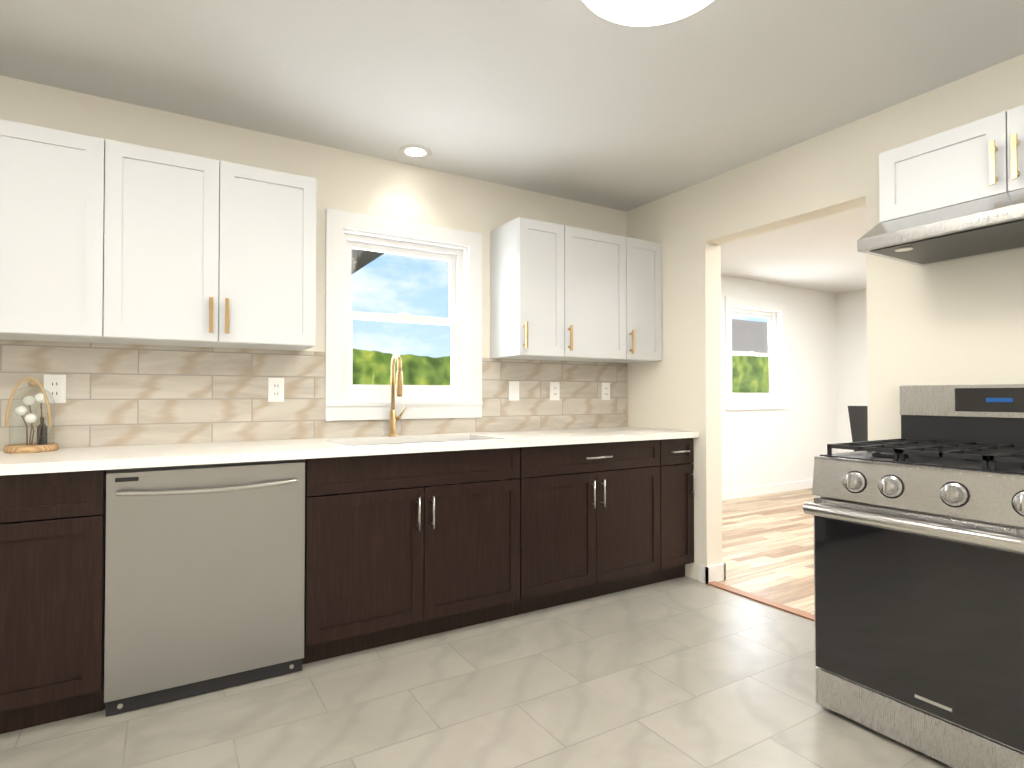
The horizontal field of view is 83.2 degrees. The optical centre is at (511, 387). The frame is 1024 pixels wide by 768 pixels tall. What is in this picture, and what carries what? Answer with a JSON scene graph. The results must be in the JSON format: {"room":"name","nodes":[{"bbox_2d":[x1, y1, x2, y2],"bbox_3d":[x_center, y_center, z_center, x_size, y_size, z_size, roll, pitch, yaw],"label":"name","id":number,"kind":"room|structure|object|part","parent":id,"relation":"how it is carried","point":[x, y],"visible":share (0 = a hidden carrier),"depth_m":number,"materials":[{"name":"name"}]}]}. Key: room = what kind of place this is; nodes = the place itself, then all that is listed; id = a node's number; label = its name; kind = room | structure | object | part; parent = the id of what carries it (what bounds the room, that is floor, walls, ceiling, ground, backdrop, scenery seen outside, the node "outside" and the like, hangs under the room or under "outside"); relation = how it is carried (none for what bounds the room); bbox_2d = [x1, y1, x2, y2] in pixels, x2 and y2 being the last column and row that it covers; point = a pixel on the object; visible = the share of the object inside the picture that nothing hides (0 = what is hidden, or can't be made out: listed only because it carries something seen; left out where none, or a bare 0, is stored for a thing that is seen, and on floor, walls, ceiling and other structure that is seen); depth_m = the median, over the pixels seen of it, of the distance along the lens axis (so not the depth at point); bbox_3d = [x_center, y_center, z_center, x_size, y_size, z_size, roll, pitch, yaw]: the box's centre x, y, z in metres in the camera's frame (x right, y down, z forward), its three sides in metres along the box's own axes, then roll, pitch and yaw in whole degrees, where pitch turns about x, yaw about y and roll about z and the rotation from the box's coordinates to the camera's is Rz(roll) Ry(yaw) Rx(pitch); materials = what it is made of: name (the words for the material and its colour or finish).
{"room":"kitchen","nodes":[
{"label":"kitchen","id":0,"kind":"room"},
{"bbox_2d":[0,75,625,447],"bbox_3d":[-1.557,-0.049,2.755,5.460,2.450,0.140,0,-1,-31],"label":"wall","id":1,"kind":"structure","parent":0,"point":[35,104],"depth_m":3.04,"materials":[{"name":"beige paint"}]},
{"bbox_2d":[0,119,127,343],"bbox_3d":[-2.030,-0.587,2.192,0.924,0.780,0.343,0,-1,-31],"label":"upper cabinet","id":2,"kind":"object","parent":1,"relation":"attached to","point":[107,241],"depth_m":2.19,"materials":[{"name":"white wood"}]},
{"bbox_2d":[124,143,315,350],"bbox_3d":[-1.365,-0.582,2.593,0.865,0.780,0.343,0,-1,-31],"label":"upper cabinet","id":3,"kind":"object","parent":1,"relation":"attached to","point":[222,254],"depth_m":2.46,"materials":[{"name":"white wood"}]},
{"bbox_2d":[0,339,627,449],"bbox_3d":[-1.074,0.039,2.958,4.419,0.451,0.008,0,-1,-31],"label":"tile backsplash","id":4,"kind":"structure","parent":1,"relation":"attached to","point":[123,394],"depth_m":2.77,"materials":[{"name":"tile"}]},
{"bbox_2d":[43,374,65,402],"bbox_3d":[-1.929,0.006,2.431,0.074,0.120,0.009,0,-1,-31],"label":"outlet","id":5,"kind":"object","parent":4,"relation":"attached to","point":[55,386],"visible":0.96,"depth_m":2.43,"materials":[{"name":"white plastic"}]},
{"bbox_2d":[268,378,283,401],"bbox_3d":[-1.179,0.012,2.883,0.074,0.120,0.009,0,-1,-31],"label":"outlet","id":6,"kind":"object","parent":4,"relation":"attached to","point":[275,389],"visible":1,"depth_m":2.88,"materials":[{"name":"white plastic"}]},
{"bbox_2d":[509,381,518,400],"bbox_3d":[0.015,0.022,3.598,0.074,0.120,0.016,0,-1,-31],"label":"light switch","id":7,"kind":"object","parent":4,"relation":"attached to","point":[513,390],"visible":1,"depth_m":3.60,"materials":[{"name":"white plastic"}]},
{"bbox_2d":[550,382,559,399],"bbox_3d":[0.280,0.025,3.761,0.074,0.120,0.009,0,-1,-31],"label":"outlet","id":8,"kind":"object","parent":4,"relation":"attached to","point":[554,390],"visible":1,"depth_m":3.76,"materials":[{"name":"white plastic"}]},
{"bbox_2d":[601,383,609,399],"bbox_3d":[0.650,0.028,3.984,0.074,0.120,0.009,0,-1,-31],"label":"outlet","id":9,"kind":"object","parent":4,"relation":"attached to","point":[605,391],"visible":1,"depth_m":3.98,"materials":[{"name":"white plastic"}]},
{"bbox_2d":[490,217,661,362],"bbox_3d":[0.437,-0.567,3.659,1.108,0.780,0.377,0,-1,-31],"label":"upper cabinet","id":10,"kind":"object","parent":1,"relation":"attached to","point":[558,292],"visible":1,"depth_m":3.47,"materials":[{"name":"white wood"}]},
{"bbox_2d":[0,576,952,767],"bbox_3d":[-0.308,1.196,0.664,5.460,0.100,4.980,0,-1,-31],"label":"floor","id":11,"kind":"structure","parent":0,"point":[684,672],"depth_m":2.09,"materials":[{"name":"tile"}]},
{"bbox_2d":[0,470,106,733],"bbox_3d":[-1.933,0.726,2.053,0.822,0.879,0.636,0,-1,-31],"label":"base cabinet","id":12,"kind":"object","parent":11,"relation":"on","point":[52,580],"visible":0.77,"depth_m":1.96,"materials":[{"name":"brown wood"}]},
{"bbox_2d":[104,459,304,715],"bbox_3d":[-1.274,0.731,2.417,0.672,0.871,0.632,0,-1,-31],"label":"dishwasher","id":13,"kind":"object","parent":11,"relation":"on","point":[204,575],"visible":0.94,"depth_m":2.18,"materials":[{"name":"silver metal"}]},
{"bbox_2d":[302,447,519,663],"bbox_3d":[-0.549,0.738,2.887,1.042,0.879,0.636,0,-1,-31],"label":"base cabinet","id":14,"kind":"object","parent":11,"relation":"on","point":[383,566],"visible":0.92,"depth_m":2.61,"materials":[{"name":"brown wood"}]},
{"bbox_2d":[0,427,698,493],"bbox_3d":[-0.817,0.375,2.728,4.206,0.228,0.640,0,-1,-31],"label":"countertop","id":15,"kind":"structure","parent":14,"relation":"on","point":[103,458],"depth_m":2.49,"materials":[{"name":"white stone"}]},
{"bbox_2d":[3,377,58,452],"bbox_3d":[-1.916,0.108,2.303,0.172,0.295,0.172,0,-1,-31],"label":"cloche","id":16,"kind":"object","parent":15,"relation":"on","point":[41,445],"visible":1,"depth_m":2.28,"materials":[{"name":"clear glass"}]},
{"bbox_3d":[-1.916,0.112,2.303,0.140,0.238,0.140,0,-1,-31],"label":"glass","id":17,"kind":"part","parent":16,"relation":"part of","materials":[{"name":"clear glass"}]},
{"bbox_2d":[388,354,405,436],"bbox_3d":[-0.606,0.043,3.114,0.099,0.448,0.148,0,-1,-31],"label":"faucet","id":18,"kind":"object","parent":15,"relation":"on","point":[393,416],"visible":0.98,"depth_m":3.12,"materials":[{"name":"gold metal"}]},
{"bbox_2d":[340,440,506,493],"bbox_3d":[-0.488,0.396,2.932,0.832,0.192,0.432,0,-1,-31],"label":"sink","id":19,"kind":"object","parent":15,"relation":"in","point":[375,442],"depth_m":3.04,"materials":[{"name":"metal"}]},
{"bbox_3d":[-0.395,0.574,2.632,0.080,0.150,0.036,0,-1,-31],"label":"handle","id":20,"kind":"part","parent":14,"relation":"part of","materials":[{"name":"silver metal"}]},
{"bbox_2d":[513,440,660,615],"bbox_3d":[0.318,0.745,3.409,0.978,0.879,0.636,0,-1,-31],"label":"base cabinet","id":21,"kind":"object","parent":11,"relation":"on","point":[589,520],"visible":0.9,"depth_m":3.14,"materials":[{"name":"brown wood"}]},
{"bbox_3d":[0.472,0.517,3.155,0.180,0.278,0.036,0,-1,-31],"label":"handle","id":22,"kind":"part","parent":21,"relation":"part of","materials":[{"name":"silver metal"}]},
{"bbox_2d":[652,438,694,583],"bbox_3d":[0.860,0.750,3.736,0.285,0.879,0.636,0,-1,-31],"label":"base cabinet","id":23,"kind":"object","parent":11,"relation":"on","point":[677,482],"visible":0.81,"depth_m":3.50,"materials":[{"name":"brown wood"}]},
{"bbox_3d":[1.033,0.522,3.493,0.183,0.278,0.036,0,-1,-31],"label":"handle","id":24,"kind":"part","parent":23,"relation":"part of","materials":[{"name":"silver metal"}]},
{"bbox_2d":[803,384,1023,767],"bbox_3d":[1.569,0.575,1.940,0.803,1.178,0.762,0,-1,-31],"label":"range","id":25,"kind":"object","parent":11,"relation":"on","point":[919,580],"visible":1,"depth_m":1.83,"materials":[{"name":"silver metal"}]},
{"bbox_2d":[0,0,1023,292],"bbox_3d":[1.430,-1.330,2.389,10.180,0.100,6.080,0,-1,-31],"label":"ceiling","id":26,"kind":"structure","parent":0,"point":[578,100],"depth_m":2.37,"materials":[{"name":"white paint"}]},
{"bbox_2d":[399,145,431,158],"bbox_3d":[-0.520,-1.266,3.105,0.172,0.005,0.172,0,-1,-31],"label":"recessed light","id":27,"kind":"object","parent":26,"relation":"in","point":[414,152],"visible":1,"depth_m":3.10,"materials":[{"name":"white plastic"}]},
{"bbox_2d":[581,0,713,25],"bbox_3d":[0.436,-1.234,1.730,0.524,0.109,0.524,0,-1,-31],"label":"dome ceiling light","id":28,"kind":"object","parent":26,"relation":"attached to","point":[641,12],"visible":1,"depth_m":1.83,"materials":[{"name":"white glass"}]},
{"bbox_2d":[718,488,819,614],"bbox_3d":[3.768,1.240,3.762,4.720,0.100,6.080,0,-1,-31],"label":"floor","id":29,"kind":"structure","parent":0,"point":[767,546],"depth_m":4.31,"materials":[{"name":"brown wood"}]},
{"bbox_2d":[708,581,813,620],"bbox_3d":[1.438,1.176,3.094,0.062,0.009,0.908,0,-1,-31],"label":"threshold","id":30,"kind":"object","parent":29,"relation":"on","point":[788,609],"depth_m":3.17,"materials":[{"name":"brown wood"}]},
{"bbox_2d":[848,406,867,451],"bbox_3d":[2.537,0.662,3.951,0.440,1.060,0.580,0,-1,29],"label":"dining chair","id":31,"kind":"object","parent":29,"relation":"on","point":[858,417],"visible":0.12,"depth_m":4.20,"materials":[{"name":"black"}]},
{"bbox_2d":[721,275,836,490],"bbox_3d":[2.295,0.001,6.359,4.580,2.450,0.140,0,-1,-31],"label":"wall","id":32,"kind":"structure","parent":0,"point":[808,425],"depth_m":6.92,"materials":[{"name":"white paint"}]},
{"bbox_2d":[725,296,786,409],"bbox_3d":[2.761,-0.368,6.629,1.070,1.245,0.168,0,-1,-31],"label":"dining room window","id":33,"kind":"structure","parent":32,"relation":"in","point":[775,397],"depth_m":6.68,"materials":[{"name":"white wood"}]},
{"bbox_3d":[2.749,-0.375,6.649,0.740,0.900,0.034,0,-1,-31],"label":"glass","id":34,"kind":"part","parent":33,"relation":"part of","materials":[{"name":"clear glass"}]},
{"bbox_2d":[722,479,812,500],"bbox_3d":[2.260,1.174,6.232,4.406,0.100,0.014,0,-1,-31],"label":"baseboard","id":35,"kind":"structure","parent":32,"relation":"attached to","point":[798,485],"depth_m":6.62,"materials":[{"name":"white"}]},
{"bbox_2d":[626,54,1023,579],"bbox_3d":[1.806,-0.052,2.598,0.140,2.450,6.080,0,-1,-31],"label":"wall","id":36,"kind":"structure","parent":0,"point":[958,322],"depth_m":2.80,"materials":[{"name":"beige paint"}]},
{"bbox_2d":[699,563,725,580],"bbox_3d":[0.854,1.147,4.311,0.014,0.100,1.774,0,-1,-31],"label":"baseboard","id":37,"kind":"structure","parent":36,"relation":"attached to","point":[712,573],"depth_m":3.51,"materials":[{"name":"white"}]},
{"bbox_2d":[857,188,1023,265],"bbox_3d":[1.777,-0.599,2.027,0.503,0.142,0.830,0,-1,-31],"label":"range hood","id":38,"kind":"object","parent":36,"relation":"attached to","point":[985,226],"visible":1,"depth_m":2.09,"materials":[{"name":"silver metal"}]},
{"bbox_2d":[879,105,1023,222],"bbox_3d":[1.835,-0.814,2.065,0.369,0.285,0.830,0,-1,-31],"label":"upper cabinet","id":39,"kind":"object","parent":36,"relation":"attached to","point":[978,159],"visible":0.92,"depth_m":2.12,"materials":[{"name":"white wood"}]},
{"bbox_3d":[1.691,-0.778,1.978,0.034,0.150,0.075,0,-1,-31],"label":"handle","id":40,"kind":"part","parent":39,"relation":"part of","materials":[{"name":"gold metal"}]},
{"bbox_2d":[836,289,867,452],"bbox_3d":[5.729,-0.019,4.961,0.140,2.450,5.800,0,-1,-31],"label":"wall","id":41,"kind":"structure","parent":0,"point":[851,341],"depth_m":7.27,"materials":[{"name":"white paint"}]},
{"label":"outside","id":42,"kind":"structure","parent":0,"visible":0},
{"bbox_2d":[351,249,383,274],"bbox_3d":[-3.021,-0.869,3.122,4.240,0.200,1.940,0,-1,-31],"label":"roof","id":43,"kind":"structure","parent":42,"point":[357,264],"depth_m":3.61,"materials":[{"name":"grey"}]},
{"bbox_3d":[-0.623,0.633,3.308,0.750,1.100,0.140,0,-1,-31],"label":"wall","id":44,"kind":"structure","parent":0,"visible":0},
{"bbox_2d":[325,208,482,420],"bbox_3d":[-0.615,-0.377,3.308,0.920,1.110,0.172,0,-1,-31],"label":"kitchen window","id":45,"kind":"structure","parent":44,"relation":"in","point":[460,251],"depth_m":3.27,"materials":[{"name":"white wood"}]},
{"bbox_3d":[-0.628,-0.387,3.330,0.600,0.770,0.034,0,-1,-31],"label":"glass","id":46,"kind":"part","parent":45,"relation":"part of","materials":[{"name":"clear glass"}]},
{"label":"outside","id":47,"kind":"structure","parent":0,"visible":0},
{"bbox_2d":[351,253,450,384],"bbox_3d":[-4.917,-3.224,9.946,30.000,15.000,0.050,0,-1,-31],"label":"sky","id":48,"kind":"structure","parent":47,"point":[371,295],"depth_m":11.54,"materials":[{"name":"blue"}]},
{"bbox_2d":[732,314,768,392],"bbox_3d":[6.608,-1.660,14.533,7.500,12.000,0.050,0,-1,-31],"label":"outside view","id":49,"kind":"object","parent":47,"point":[749,332],"depth_m":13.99,"materials":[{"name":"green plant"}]}
]}

